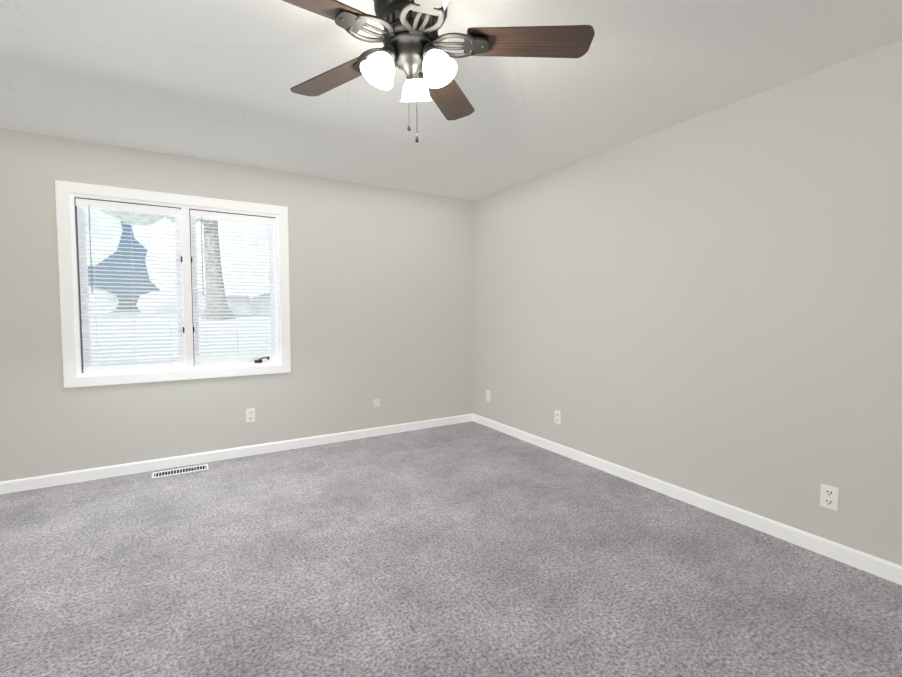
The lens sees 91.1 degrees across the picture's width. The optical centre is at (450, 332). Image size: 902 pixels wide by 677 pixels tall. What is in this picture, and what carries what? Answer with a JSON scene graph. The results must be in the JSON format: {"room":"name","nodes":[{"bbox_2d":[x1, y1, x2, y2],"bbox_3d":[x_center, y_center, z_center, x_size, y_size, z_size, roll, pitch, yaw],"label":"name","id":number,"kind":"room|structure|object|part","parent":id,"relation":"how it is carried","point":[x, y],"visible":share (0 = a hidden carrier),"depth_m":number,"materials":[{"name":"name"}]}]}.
{"room":"empty bedroom","nodes":[
{"label":"empty bedroom","id":0,"kind":"room"},
{"bbox_2d":[0,128,473,481],"bbox_3d":[-1.714,-0.171,3.836,4.810,2.440,0.160,-2,3,-31],"label":"wall","id":1,"kind":"structure","parent":0,"point":[381,288],"depth_m":3.87,"materials":[{"name":"paint"}]},
{"bbox_2d":[55,180,290,387],"bbox_3d":[-2.116,-0.352,3.554,1.540,1.450,0.143,-2,3,-31],"label":"window","id":2,"kind":"structure","parent":1,"relation":"in","point":[64,190],"depth_m":3.46,"materials":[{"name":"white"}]},
{"bbox_2d":[88,204,92,292],"bbox_3d":[-2.604,-0.603,3.199,0.006,0.635,0.013,-2,3,-31],"label":"wand","id":3,"kind":"object","parent":2,"relation":"in","point":[91,258],"depth_m":3.19,"materials":[{"name":"grey"}]},
{"bbox_2d":[70,193,280,376],"bbox_3d":[-2.130,-0.354,3.576,1.390,1.300,0.160,-2,3,-31],"label":"window frame","id":4,"kind":"structure","parent":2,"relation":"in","point":[187,289],"depth_m":3.51,"materials":[{"name":"white"}]},
{"bbox_3d":[-2.142,-0.355,3.598,1.350,1.260,0.040,-2,3,-31],"label":"window sashes","id":5,"kind":"part","parent":2,"relation":"part of","materials":[{"name":"white plastic"}]},
{"bbox_2d":[77,207,276,367],"bbox_3d":[-2.111,-0.334,3.546,1.330,1.179,0.045,-2,3,-31],"label":"window blinds","id":6,"kind":"object","parent":2,"relation":"attached to","point":[170,332],"visible":0.9,"depth_m":3.47,"materials":[{"name":"white plastic"}]},
{"bbox_2d":[201,216,203,294],"bbox_3d":[-2.001,-0.621,3.562,0.006,0.635,0.013,-2,3,-31],"label":"wand","id":7,"kind":"object","parent":2,"relation":"in","point":[201,216],"depth_m":3.56,"materials":[{"name":"grey"}]},
{"bbox_2d":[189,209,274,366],"bbox_3d":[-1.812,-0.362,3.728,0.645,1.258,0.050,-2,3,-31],"label":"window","id":8,"kind":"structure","parent":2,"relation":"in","point":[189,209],"depth_m":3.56,"materials":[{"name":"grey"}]},
{"bbox_2d":[181,256,269,362],"bbox_3d":[-1.868,-0.170,3.695,0.640,0.882,0.074,-2,3,-31],"label":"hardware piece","id":9,"kind":"object","parent":8,"relation":"attached to","point":[259,360],"visible":0.85,"depth_m":3.83,"materials":[{"name":"grey metal"}]},
{"bbox_2d":[0,414,472,493],"bbox_3d":[-1.669,1.010,3.821,4.490,0.082,0.014,-2,3,-31],"label":"baseboard","id":10,"kind":"structure","parent":1,"relation":"attached to","point":[23,484],"depth_m":3.62,"materials":[{"name":"white wood"}]},
{"bbox_2d":[246,408,254,421],"bbox_3d":[-1.712,0.708,3.782,0.072,0.116,0.010,-2,3,-31],"label":"electrical outlet","id":11,"kind":"object","parent":1,"relation":"attached to","point":[250,415],"visible":1,"depth_m":3.78,"materials":[{"name":"white plastic"}]},
{"bbox_2d":[373,399,379,407],"bbox_3d":[-0.732,0.698,4.368,0.070,0.082,0.018,-2,3,-31],"label":"electrical outlet","id":12,"kind":"object","parent":1,"relation":"attached to","point":[376,402],"visible":1,"depth_m":4.37,"materials":[{"name":"beige plastic"}]},
{"bbox_2d":[0,421,901,676],"bbox_3d":[-0.264,1.217,1.496,4.810,0.100,5.780,-2,3,-31],"label":"floor","id":13,"kind":"structure","parent":0,"point":[470,549],"depth_m":2.05,"materials":[{"name":"grey carpet"}]},
{"bbox_2d":[152,464,208,478],"bbox_3d":[-2.082,1.068,3.413,0.370,0.007,0.124,-2,3,-31],"label":"floor vent","id":14,"kind":"object","parent":13,"relation":"in","point":[179,471],"visible":1,"depth_m":3.41,"materials":[{"name":"white metal"}]},
{"bbox_2d":[0,0,901,200],"bbox_3d":[-0.264,-1.329,1.369,4.810,0.120,5.780,-2,3,-31],"label":"ceiling","id":15,"kind":"structure","parent":0,"point":[214,80],"depth_m":2.30,"materials":[{"name":"paint"}]},
{"bbox_2d":[282,0,594,142],"bbox_3d":[-0.172,-0.994,1.605,1.256,0.574,1.284,-2,3,-31],"label":"fan","id":16,"kind":"object","parent":15,"relation":"hanging from","point":[410,38],"visible":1,"depth_m":1.60,"materials":[{"name":"brown wood"}]},
{"bbox_3d":[-0.499,-1.058,1.377,0.460,0.006,0.149,-2,15,-36],"label":"blade","id":17,"kind":"part","parent":16,"relation":"part of","materials":[{"name":"brown wood"}]},
{"label":"blade","id":18,"kind":"part","parent":16,"relation":"part of","materials":[{"name":"brown wood"}]},
{"bbox_3d":[-0.262,-0.945,1.583,0.123,0.115,0.130,-2,3,-31],"label":"lamp shade","id":19,"kind":"part","parent":16,"relation":"part of","materials":[{"name":"white glass"}]},
{"bbox_3d":[-0.247,-0.958,1.589,0.054,0.062,0.052,-2,3,-31],"label":"bulb","id":20,"kind":"part","parent":16,"relation":"part of","materials":[{"name":"white glass"}]},
{"bbox_3d":[-0.229,-1.007,1.596,0.072,0.070,0.068,-2,3,-31],"label":"arm","id":21,"kind":"part","parent":16,"relation":"part of"},
{"bbox_3d":[-0.138,-0.955,1.769,0.125,0.115,0.124,-2,3,-31],"label":"lamp shade","id":22,"kind":"part","parent":16,"relation":"part of","materials":[{"name":"white glass"}]},
{"bbox_3d":[-0.070,-1.007,1.586,0.067,0.070,0.069,-2,3,-31],"label":"arm","id":23,"kind":"part","parent":16,"relation":"part of"},
{"bbox_3d":[-0.054,-0.957,1.577,0.052,0.062,0.054,-2,3,-31],"label":"bulb","id":24,"kind":"part","parent":16,"relation":"part of","materials":[{"name":"white glass"}]},
{"bbox_3d":[-0.039,-0.945,1.568,0.127,0.115,0.124,-2,3,-31],"label":"lamp shade","id":25,"kind":"part","parent":16,"relation":"part of","materials":[{"name":"white glass"}]},
{"bbox_3d":[-0.013,-1.091,2.046,0.149,0.006,0.460,-11,-1,18],"label":"blade","id":26,"kind":"part","parent":16,"relation":"part of","materials":[{"name":"brown wood"}]},
{"bbox_3d":[-0.013,-1.050,1.220,0.149,0.006,0.460,11,-1,-18],"label":"blade","id":27,"kind":"part","parent":16,"relation":"part of","materials":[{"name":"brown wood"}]},
{"bbox_3d":[0.287,-1.070,1.633,0.460,0.006,0.149,0,-8,0],"label":"blade","id":28,"kind":"part","parent":16,"relation":"part of","materials":[{"name":"brown wood"}]},
{"bbox_2d":[473,40,901,565],"bbox_3d":[1.769,-0.108,2.563,0.160,2.440,5.620,-2,3,-31],"label":"wall","id":29,"kind":"structure","parent":0,"point":[709,304],"depth_m":2.61,"materials":[{"name":"paint"}]},
{"bbox_2d":[486,390,489,401],"bbox_3d":[0.395,0.676,4.719,0.010,0.116,0.072,-2,3,-31],"label":"electrical outlet","id":30,"kind":"object","parent":29,"relation":"attached to","point":[487,395],"visible":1,"depth_m":4.72,"materials":[{"name":"white plastic"}]},
{"bbox_2d":[555,410,560,424],"bbox_3d":[0.924,0.738,3.843,0.010,0.116,0.072,-2,3,-31],"label":"electrical outlet","id":31,"kind":"object","parent":29,"relation":"attached to","point":[557,417],"visible":1,"depth_m":3.84,"materials":[{"name":"white plastic"}]},
{"bbox_2d":[473,414,901,584],"bbox_3d":[1.653,1.069,2.645,0.014,0.082,5.460,-2,3,-31],"label":"baseboard","id":32,"kind":"structure","parent":29,"relation":"attached to","point":[879,567],"depth_m":2.62,"materials":[{"name":"white wood"}]},
{"bbox_2d":[820,484,838,510],"bbox_3d":[1.901,0.828,2.225,0.010,0.116,0.072,-2,3,-31],"label":"electrical outlet","id":33,"kind":"object","parent":29,"relation":"attached to","point":[829,498],"visible":1,"depth_m":2.22,"materials":[{"name":"white plastic"}]},
{"label":"outside","id":34,"kind":"structure","parent":0,"visible":0},
{"bbox_2d":[100,209,198,225],"bbox_3d":[-6.886,-5.659,13.476,7.095,5.318,6.947,-2,3,-31],"label":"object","id":35,"kind":"structure","parent":34,"point":[135,214],"depth_m":12.04,"materials":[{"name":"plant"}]},
{"bbox_2d":[85,208,269,297],"bbox_3d":[-22.928,-5.646,31.681,74.871,13.229,17.358,-2,3,-31],"label":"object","id":36,"kind":"object","parent":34,"point":[114,225],"depth_m":28.73,"materials":[{"name":"white"}]},
{"bbox_2d":[89,287,269,315],"bbox_3d":[-11.675,-0.999,17.523,27.699,1.881,5.329,-2,3,-31],"label":"shrubs","id":37,"kind":"object","parent":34,"point":[152,304],"depth_m":16.39,"materials":[{"name":"plant"}]},
{"bbox_2d":[90,312,270,363],"bbox_3d":[-21.203,-0.792,33.668,90.000,1.400,71.010,-2,3,-31],"label":"ground","id":38,"kind":"structure","parent":34,"point":[145,323],"depth_m":10.40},
{"bbox_2d":[198,218,234,318],"bbox_3d":[-7.015,-3.443,13.866,4.153,6.226,4.172,-2,3,-31],"label":"trunk","id":39,"kind":"object","parent":38,"relation":"on","point":[212,254],"depth_m":13.27,"materials":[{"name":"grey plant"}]}
]}

